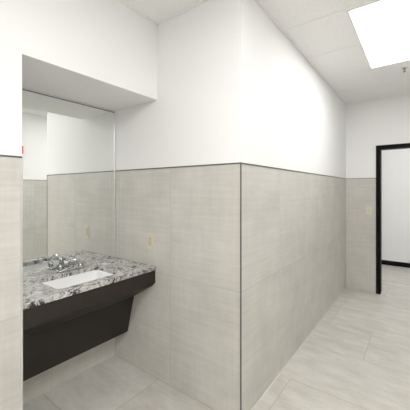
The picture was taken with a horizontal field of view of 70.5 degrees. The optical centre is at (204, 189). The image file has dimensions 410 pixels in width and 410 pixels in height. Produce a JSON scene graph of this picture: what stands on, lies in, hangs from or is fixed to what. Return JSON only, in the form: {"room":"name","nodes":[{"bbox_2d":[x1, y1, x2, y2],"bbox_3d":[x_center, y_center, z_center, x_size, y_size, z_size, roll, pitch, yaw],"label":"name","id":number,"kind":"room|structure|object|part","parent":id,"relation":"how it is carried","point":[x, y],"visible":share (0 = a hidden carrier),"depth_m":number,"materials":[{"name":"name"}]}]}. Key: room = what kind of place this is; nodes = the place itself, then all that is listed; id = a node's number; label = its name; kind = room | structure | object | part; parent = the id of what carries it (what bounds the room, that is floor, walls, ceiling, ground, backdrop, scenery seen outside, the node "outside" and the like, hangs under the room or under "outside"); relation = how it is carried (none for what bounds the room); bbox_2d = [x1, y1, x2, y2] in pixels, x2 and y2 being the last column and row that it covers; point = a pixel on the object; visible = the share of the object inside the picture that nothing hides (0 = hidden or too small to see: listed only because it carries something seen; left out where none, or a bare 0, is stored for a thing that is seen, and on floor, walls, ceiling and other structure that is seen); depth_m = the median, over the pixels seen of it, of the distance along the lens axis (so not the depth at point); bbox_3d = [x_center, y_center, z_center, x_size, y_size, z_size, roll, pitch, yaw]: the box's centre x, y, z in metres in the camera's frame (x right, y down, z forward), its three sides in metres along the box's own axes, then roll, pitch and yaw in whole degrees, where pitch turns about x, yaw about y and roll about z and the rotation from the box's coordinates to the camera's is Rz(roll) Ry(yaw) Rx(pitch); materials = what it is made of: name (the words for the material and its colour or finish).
{"room":"public restroom","nodes":[
{"label":"public restroom","id":0,"kind":"room"},
{"bbox_2d":[22,87,114,404],"bbox_3d":[-1.119,0.090,2.213,0.100,2.740,0.949,0,0,37],"label":"wall","id":1,"kind":"structure","parent":0,"point":[53,377],"depth_m":2.21,"materials":[{"name":"white paint"}]},
{"bbox_2d":[22,89,114,276],"bbox_3d":[-1.075,-0.046,2.179,0.011,1.275,0.943,0,0,37],"label":"wall mirror","id":2,"kind":"object","parent":1,"relation":"attached to","point":[68,147],"visible":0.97,"depth_m":2.21,"materials":[{"name":"clear glass"}]},
{"bbox_2d":[23,271,154,380],"bbox_3d":[-0.874,0.910,2.030,0.509,0.576,0.948,0,0,37],"label":"vanity cabinet","id":3,"kind":"object","parent":1,"relation":"attached to","point":[55,332],"visible":0.66,"depth_m":1.95,"materials":[{"name":"brown laminate"}]},
{"bbox_3d":[-0.912,1.035,2.059,0.103,0.326,0.948,0,0,37],"label":"knee panel","id":4,"kind":"part","parent":3,"relation":"part of","materials":[{"name":"brown laminate"}]},
{"bbox_2d":[23,257,155,309],"bbox_3d":[-0.871,0.607,2.028,0.520,0.030,0.947,0,0,37],"label":"countertop","id":5,"kind":"structure","parent":3,"relation":"on","point":[35,293],"depth_m":1.95,"materials":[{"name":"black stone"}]},
{"bbox_2d":[53,256,89,272],"bbox_3d":[-0.977,0.545,2.146,0.210,0.094,0.202,0,0,-10],"label":"faucet","id":6,"kind":"object","parent":5,"relation":"on","point":[60,269],"visible":1,"depth_m":2.12,"materials":[{"name":"silver metal"}]},
{"bbox_3d":[-0.948,0.534,2.122,0.163,0.068,0.032,0,0,37],"label":"spout","id":7,"kind":"part","parent":6,"relation":"part of","materials":[{"name":"silver metal"}]},
{"bbox_2d":[43,270,112,288],"bbox_3d":[-0.861,0.691,1.995,0.341,0.136,0.486,0,0,37],"label":"sink","id":8,"kind":"object","parent":5,"relation":"in","point":[80,278],"visible":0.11,"depth_m":2.13,"materials":[{"name":"white ceramic"}]},
{"bbox_2d":[0,0,156,409],"bbox_3d":[-1.812,0.090,0.840,0.630,2.740,3.980,0,0,37],"label":"wall","id":9,"kind":"structure","parent":0,"point":[99,53],"depth_m":1.62,"materials":[{"name":"white paint"}]},
{"bbox_2d":[0,155,21,157],"bbox_3d":[-1.842,-0.168,0.270,0.004,0.008,3.031,0,0,37],"label":"trim","id":10,"kind":"structure","parent":9,"relation":"attached to","point":[0,155],"depth_m":1.44,"materials":[{"name":"grey metal"}]},
{"bbox_2d":[21,157,22,409],"bbox_3d":[-0.938,0.646,1.484,0.003,1.628,0.009,0,0,37],"label":"trim","id":11,"kind":"structure","parent":9,"relation":"attached to","point":[22,157],"depth_m":1.49,"materials":[{"name":"metal"}]},
{"bbox_2d":[115,0,249,409],"bbox_3d":[-0.291,0.090,2.262,1.370,2.740,0.120,0,0,37],"label":"wall","id":12,"kind":"structure","parent":0,"point":[183,332],"depth_m":2.02,"materials":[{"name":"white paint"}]},
{"bbox_2d":[147,233,153,248],"bbox_3d":[-0.433,0.405,2.288,0.072,0.122,0.009,0,0,37],"label":"electrical outlet","id":13,"kind":"object","parent":12,"relation":"attached to","point":[150,237],"visible":1,"depth_m":2.28,"materials":[{"name":"beige plastic"}]},
{"bbox_2d":[115,162,240,170],"bbox_3d":[-0.286,-0.168,2.181,1.274,0.008,0.004,0,0,37],"label":"trim","id":14,"kind":"structure","parent":12,"relation":"attached to","point":[238,162],"depth_m":2.08,"materials":[{"name":"grey metal"}]},
{"bbox_2d":[240,164,241,409],"bbox_3d":[0.223,0.646,1.805,0.007,1.628,0.007,0,0,37],"label":"trim","id":15,"kind":"structure","parent":12,"relation":"attached to","point":[240,164],"depth_m":1.80,"materials":[{"name":"grey metal"}]},
{"bbox_2d":[23,264,409,409],"bbox_3d":[1.205,1.510,1.784,4.600,0.100,9.300,0,0,37],"label":"floor","id":16,"kind":"structure","parent":0,"point":[357,357],"depth_m":2.28,"materials":[{"name":"tile"}]},
{"bbox_2d":[122,0,409,102],"bbox_3d":[1.205,-1.330,1.784,4.600,0.100,9.300,0,0,37],"label":"ceiling","id":17,"kind":"structure","parent":0,"point":[332,33],"depth_m":2.48,"materials":[{"name":"tile"}]},
{"bbox_2d":[346,0,409,68],"bbox_3d":[1.609,-1.274,2.368,0.610,0.012,1.220,0,0,37],"label":"recessed light","id":18,"kind":"object","parent":17,"relation":"in","point":[381,28],"visible":1,"depth_m":2.31,"materials":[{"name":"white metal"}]},
{"bbox_2d":[250,0,345,409],"bbox_3d":[1.152,0.090,3.151,0.120,2.740,3.030,0,0,37],"label":"wall","id":19,"kind":"structure","parent":0,"point":[298,121],"depth_m":2.47,"materials":[{"name":"white paint"}]},
{"bbox_2d":[117,0,409,103],"bbox_3d":[0.408,-1.278,1.149,2.560,0.004,7.130,0,0,37],"label":"grid","id":20,"kind":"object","parent":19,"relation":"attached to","point":[342,2],"depth_m":2.31,"materials":[{"name":"white metal"}]},
{"bbox_2d":[241,162,345,178],"bbox_3d":[1.165,-0.168,3.066,0.004,0.008,3.150,0,0,37],"label":"trim","id":21,"kind":"structure","parent":19,"relation":"attached to","point":[241,162],"depth_m":2.35,"materials":[{"name":"grey metal"}]},
{"bbox_2d":[252,288,345,409],"bbox_3d":[1.166,1.457,3.066,0.005,0.006,3.150,0,0,37],"label":"trim","id":22,"kind":"structure","parent":19,"relation":"attached to","point":[345,288],"depth_m":2.48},
{"bbox_2d":[346,94,409,292],"bbox_3d":[2.871,0.090,3.834,2.060,2.740,0.120,0,0,37],"label":"wall","id":23,"kind":"structure","parent":0,"point":[385,121],"depth_m":4.18,"materials":[{"name":"white paint"}]},
{"bbox_2d":[366,206,371,214],"bbox_3d":[2.341,0.290,4.145,0.072,0.122,0.016,0,0,37],"label":"light switch","id":24,"kind":"object","parent":23,"relation":"attached to","point":[368,208],"visible":1,"depth_m":4.14,"materials":[{"name":"beige plastic"}]},
{"bbox_2d":[376,143,409,293],"bbox_3d":[2.857,0.417,3.842,1.011,2.085,0.155,0,0,37],"label":"door frame","id":25,"kind":"structure","parent":23,"relation":"in","point":[379,148],"depth_m":4.06,"materials":[{"name":"black paint"}]},
{"bbox_2d":[382,148,409,262],"bbox_3d":[3.964,0.090,5.402,4.300,2.740,0.100,0,0,37],"label":"wall","id":26,"kind":"structure","parent":0,"point":[396,162],"depth_m":5.56,"materials":[{"name":"white paint"}]},
{"bbox_2d":[382,260,409,267],"bbox_3d":[3.930,1.415,5.357,4.300,0.090,0.012,0,0,37],"label":"baseboard","id":27,"kind":"structure","parent":26,"relation":"attached to","point":[384,262],"depth_m":5.55,"materials":[{"name":"black paint"}]}
]}

